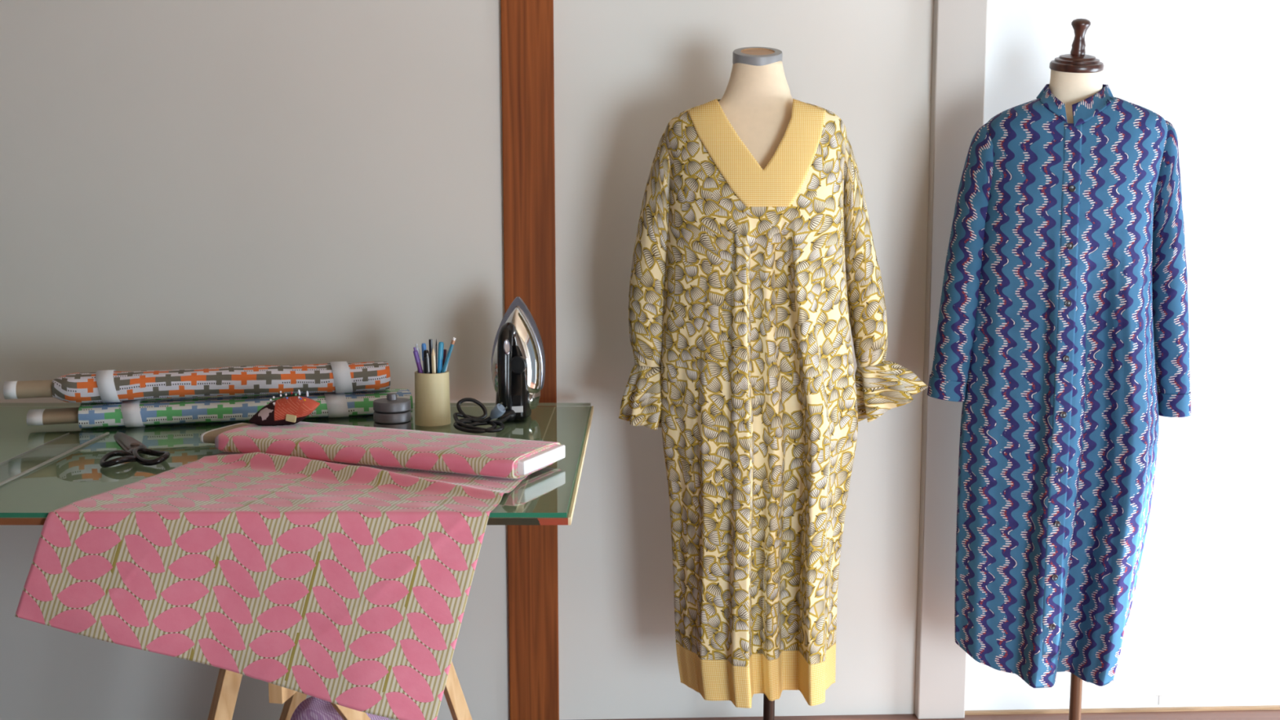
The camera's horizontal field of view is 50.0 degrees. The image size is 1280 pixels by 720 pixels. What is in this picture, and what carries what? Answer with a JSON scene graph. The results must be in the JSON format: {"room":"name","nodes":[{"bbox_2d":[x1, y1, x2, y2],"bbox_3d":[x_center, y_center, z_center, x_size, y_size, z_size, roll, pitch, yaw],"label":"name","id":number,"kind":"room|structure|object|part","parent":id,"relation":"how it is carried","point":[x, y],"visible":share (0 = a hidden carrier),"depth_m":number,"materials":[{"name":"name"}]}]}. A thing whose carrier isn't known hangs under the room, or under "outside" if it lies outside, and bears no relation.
{"room":"design studio","nodes":[
{"label":"design studio","id":0,"kind":"room"},
{"bbox_2d":[0,0,933,719],"bbox_3d":[-1.373,-0.410,2.996,4.062,2.500,0.100,0,8,-2],"label":"wall","id":1,"kind":"structure","parent":0,"point":[184,184],"depth_m":3.00,"materials":[{"name":"white paint"}]},
{"bbox_2d":[500,0,559,719],"bbox_3d":[-0.244,-0.416,3.038,0.117,2.500,0.119,0,8,0],"label":"trim","id":2,"kind":"structure","parent":1,"relation":"attached to","point":[527,60],"depth_m":3.01,"materials":[{"name":"red wood"}]},
{"bbox_2d":[914,0,987,719],"bbox_3d":[0.692,-0.420,3.069,0.115,2.500,0.138,0,8,0],"label":"trim","id":3,"kind":"structure","parent":1,"relation":"attached to","point":[959,26],"depth_m":3.07,"materials":[{"name":"grey paint"}]},
{"bbox_2d":[964,705,1279,715],"bbox_3d":[1.674,0.816,3.236,1.854,0.006,0.012,0,8,-2],"label":"baseboard","id":4,"kind":"structure","parent":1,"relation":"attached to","point":[1248,707],"depth_m":3.21,"materials":[{"name":"brown wood"}]},
{"bbox_2d":[580,709,1279,719],"bbox_3d":[-0.400,1.147,0.933,6.000,0.050,5.050,0,8,0],"label":"floor","id":5,"kind":"structure","parent":0,"point":[1270,714],"depth_m":3.17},
{"bbox_2d":[0,405,593,719],"bbox_3d":[-1.127,0.535,2.524,2.055,0.749,0.985,0,8,0],"label":"work table","id":6,"kind":"object","parent":5,"relation":"on","point":[548,489],"visible":0.12,"depth_m":2.33,"materials":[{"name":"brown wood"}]},
{"bbox_3d":[-0.709,0.577,2.345,0.224,0.698,0.042,0,7,0],"label":"leg","id":7,"kind":"part","parent":6,"relation":"part of","materials":[{"name":"brown wood"}]},
{"bbox_2d":[0,406,555,512],"bbox_3d":[-1.156,0.164,2.473,1.948,0.001,0.969,0,8,0],"label":"cutting mat","id":8,"kind":"object","parent":6,"relation":"on","point":[77,475],"visible":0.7,"depth_m":2.50,"materials":[{"name":"green plastic"}]},
{"bbox_3d":[-0.577,0.533,2.511,0.025,0.041,0.407,1,8,11],"label":"rail","id":9,"kind":"part","parent":6,"relation":"part of","materials":[{"name":"brown wood"}]},
{"bbox_3d":[-0.635,0.528,2.712,0.268,0.699,0.039,0,7,0],"label":"leg","id":10,"kind":"part","parent":6,"relation":"part of","materials":[{"name":"brown wood"}]},
{"bbox_2d":[0,402,591,517],"bbox_3d":[-1.126,0.160,2.473,2.040,0.007,0.984,0,8,0],"label":"glass top","id":11,"kind":"object","parent":6,"relation":"on","point":[2,514],"visible":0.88,"depth_m":2.07,"materials":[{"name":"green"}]},
{"bbox_2d":[0,431,109,485],"bbox_3d":[-1.042,0.177,2.301,0.076,0.003,0.597,0,8,0],"label":"ruler","id":12,"kind":"object","parent":11,"relation":"on","point":[24,473],"visible":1,"depth_m":2.38,"materials":[{"name":"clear plastic"}]},
{"bbox_2d":[99,431,169,467],"bbox_3d":[-0.888,0.151,2.440,0.112,0.019,0.320,-2,8,-16],"label":"scissors","id":13,"kind":"object","parent":11,"relation":"on","point":[133,447],"visible":1,"depth_m":2.34,"materials":[{"name":"metal"}]},
{"bbox_3d":[-0.931,0.151,2.491,0.029,0.004,0.202,-5,9,-31],"label":"blade","id":14,"kind":"part","parent":13,"relation":"part of","materials":[{"name":"metal"}]},
{"bbox_3d":[-0.927,0.146,2.493,0.029,0.004,0.202,-5,9,-31],"label":"blade","id":15,"kind":"part","parent":13,"relation":"part of","materials":[{"name":"metal"}]},
{"bbox_2d":[26,388,413,428],"bbox_3d":[-0.827,0.097,2.746,0.728,0.048,0.122,-2,8,-16],"label":"roll","id":16,"kind":"object","parent":11,"relation":"on","point":[138,412],"visible":0.73,"depth_m":2.68,"materials":[{"name":"multicoloured fabric"}]},
{"bbox_2d":[3,361,390,403],"bbox_3d":[-0.865,0.045,2.724,0.723,0.062,0.103,-2,8,-16],"label":"roll","id":17,"kind":"object","parent":16,"relation":"on","point":[338,377],"visible":1,"depth_m":2.69,"materials":[{"name":"multicoloured fabric"}]},
{"bbox_2d":[14,421,564,719],"bbox_3d":[-0.503,0.331,2.201,0.660,0.358,0.634,2,8,15],"label":"bolt","id":18,"kind":"object","parent":11,"relation":"on","point":[333,563],"visible":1,"depth_m":1.99,"materials":[{"name":"pink fabric"}]},
{"bbox_2d":[248,395,319,426],"bbox_3d":[-0.639,0.091,2.467,0.114,0.048,0.082,0,8,0],"label":"pincushion","id":19,"kind":"object","parent":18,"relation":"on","point":[283,412],"visible":0.99,"depth_m":2.44,"materials":[{"name":"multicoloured fabric"}]},
{"bbox_2d":[373,421,411,430],"bbox_3d":[-0.472,0.124,2.621,0.071,0.026,0.071,0,8,0],"label":"weight","id":20,"kind":"object","parent":11,"relation":"on","point":[406,425],"visible":0.3,"depth_m":2.59,"materials":[{"name":"grey metal"}]},
{"bbox_2d":[373,410,411,423],"bbox_3d":[-0.472,0.103,2.618,0.071,0.026,0.071,0,8,0],"label":"weight","id":21,"kind":"object","parent":20,"relation":"on","point":[406,416],"visible":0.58,"depth_m":2.59,"materials":[{"name":"grey metal"}]},
{"bbox_2d":[373,393,410,413],"bbox_3d":[-0.472,0.080,2.615,0.071,0.031,0.071,0,8,0],"label":"weight","id":22,"kind":"object","parent":21,"relation":"on","point":[390,404],"visible":1,"depth_m":2.59,"materials":[{"name":"grey metal"}]},
{"bbox_3d":[-0.472,0.070,2.614,0.019,0.012,0.019,0,7,0],"label":"knob","id":23,"kind":"part","parent":22,"relation":"part of","materials":[{"name":"grey metal"}]},
{"bbox_2d":[414,369,450,426],"bbox_3d":[-0.409,0.074,2.705,0.071,0.103,0.071,0,8,0],"label":"pen cup","id":24,"kind":"object","parent":11,"relation":"on","point":[432,391],"visible":0.98,"depth_m":2.68,"materials":[{"name":"beige ceramic"}]},
{"bbox_2d":[415,343,420,373],"bbox_3d":[-0.431,0.043,2.703,0.021,0.151,0.008,2,8,17],"label":"pen","id":25,"kind":"object","parent":24,"relation":"in","point":[416,344],"visible":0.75,"depth_m":2.69,"materials":[{"name":"plastic"}]},
{"bbox_2d":[413,346,423,373],"bbox_3d":[-0.424,0.047,2.689,0.039,0.148,0.009,-3,8,-20],"label":"pen","id":26,"kind":"object","parent":24,"relation":"in","point":[415,352],"visible":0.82,"depth_m":2.68,"materials":[{"name":"purple plastic"}]},
{"bbox_2d":[421,342,426,373],"bbox_3d":[-0.422,0.042,2.707,0.015,0.152,0.009,0,8,0],"label":"pen","id":27,"kind":"object","parent":24,"relation":"in","point":[424,344],"visible":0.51,"depth_m":2.70,"materials":[{"name":"blue plastic"}]},
{"bbox_2d":[423,349,430,373],"bbox_3d":[-0.413,0.051,2.679,0.017,0.142,0.015,0,8,0],"label":"pen","id":28,"kind":"object","parent":24,"relation":"in","point":[426,354],"visible":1,"depth_m":2.67,"materials":[{"name":"black plastic"}]},
{"bbox_2d":[428,338,432,373],"bbox_3d":[-0.412,0.038,2.715,0.010,0.159,0.007,-7,11,-44],"label":"pencil","id":29,"kind":"object","parent":24,"relation":"in","point":[430,340],"visible":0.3,"depth_m":2.70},
{"bbox_2d":[431,347,435,373],"bbox_3d":[-0.402,0.049,2.683,0.010,0.145,0.008,0,8,0],"label":"pencil","id":30,"kind":"object","parent":24,"relation":"in","point":[433,355],"visible":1,"depth_m":2.67,"materials":[{"name":"beige wood"}]},
{"bbox_2d":[435,338,437,373],"bbox_3d":[-0.402,0.037,2.720,0.005,0.159,0.004,7,10,42],"label":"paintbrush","id":31,"kind":"object","parent":24,"relation":"in","point":[436,339],"visible":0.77,"depth_m":2.71,"materials":[{"name":"black wood"}]},
{"bbox_2d":[436,342,444,373],"bbox_3d":[-0.394,0.042,2.696,0.021,0.156,0.011,0,8,0],"label":"pen","id":32,"kind":"object","parent":24,"relation":"in","point":[441,345],"visible":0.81,"depth_m":2.69,"materials":[{"name":"blue plastic"}]},
{"bbox_2d":[442,349,446,367],"bbox_3d":[-0.389,0.048,2.713,0.016,0.139,0.007,-1,8,-10],"label":"pencil","id":33,"kind":"object","parent":24,"relation":"in","point":[444,350],"visible":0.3,"depth_m":2.70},
{"bbox_2d":[440,337,455,373],"bbox_3d":[-0.390,0.038,2.692,0.061,0.166,0.007,1,8,5],"label":"pencil","id":34,"kind":"object","parent":24,"relation":"in","point":[453,340],"visible":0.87,"depth_m":2.68,"materials":[{"name":"blue wood"}]},
{"bbox_2d":[453,296,545,433],"bbox_3d":[-0.282,0.008,2.687,0.114,0.242,0.280,2,8,14],"label":"iron","id":35,"kind":"object","parent":11,"relation":"on","point":[517,356],"visible":1,"depth_m":2.76,"materials":[{"name":"metal"}]},
{"bbox_3d":[-0.306,0.101,2.641,0.102,0.054,0.160,0,7,0],"label":"power cord","id":36,"kind":"part","parent":35,"relation":"part of","materials":[{"name":"black rubber"}]},
{"bbox_3d":[-0.265,0.018,2.753,0.029,0.187,0.082,1,8,9],"label":"handle","id":37,"kind":"part","parent":35,"relation":"part of","materials":[{"name":"black plastic"}]},
{"bbox_3d":[-0.249,-0.035,2.809,0.112,0.191,0.016,1,8,9],"label":"sole plate","id":38,"kind":"part","parent":35,"relation":"part of","materials":[{"name":"metal"}]},
{"bbox_3d":[-0.512,0.577,2.345,0.522,0.711,0.042,0,7,0],"label":"leg","id":39,"kind":"part","parent":6,"relation":"part of","materials":[{"name":"brown wood"}]},
{"bbox_3d":[-0.413,0.528,2.712,0.254,0.699,0.039,0,7,0],"label":"leg","id":40,"kind":"part","parent":6,"relation":"part of","materials":[{"name":"brown wood"}]},
{"bbox_2d":[290,696,389,719],"bbox_3d":[-0.543,0.766,2.540,0.304,0.284,0.255,0,8,0],"label":"cloth","id":41,"kind":"object","parent":5,"relation":"on","point":[312,708],"visible":0.41,"depth_m":2.50,"materials":[{"name":"purple fabric"}]},
{"bbox_2d":[718,46,792,719],"bbox_3d":[0.269,0.125,2.780,0.299,1.494,0.299,-7,10,-41],"label":"dress form","id":42,"kind":"object","parent":5,"relation":"on","point":[757,100],"visible":0.1,"depth_m":2.65,"materials":[{"name":"beige fabric"}]},
{"bbox_2d":[618,98,928,708],"bbox_3d":[0.271,0.080,2.767,0.623,1.193,0.261,0,8,0],"label":"dress","id":43,"kind":"object","parent":42,"relation":"hanging from","point":[748,282],"visible":0.98,"depth_m":2.70,"materials":[{"name":"fabric"}]},
{"bbox_2d":[1048,18,1103,719],"bbox_3d":[0.921,0.089,2.838,0.311,1.550,0.303,7,10,41],"label":"dress form","id":44,"kind":"object","parent":5,"relation":"on","point":[1077,76],"visible":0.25,"depth_m":2.72,"materials":[{"name":"beige fabric"}]},
{"bbox_2d":[927,84,1191,688],"bbox_3d":[0.868,0.045,2.820,0.544,1.213,0.264,0,8,2],"label":"dress","id":45,"kind":"object","parent":44,"relation":"on","point":[1062,338],"visible":1,"depth_m":2.75,"materials":[{"name":"blue fabric"}]},
{"bbox_2d":[964,0,1279,710],"bbox_3d":[1.662,-0.428,3.128,1.874,2.500,0.100,0,8,-2],"label":"wall panel","id":46,"kind":"object","parent":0,"point":[1202,627],"depth_m":3.12,"materials":[{"name":"white paint"}]}
]}

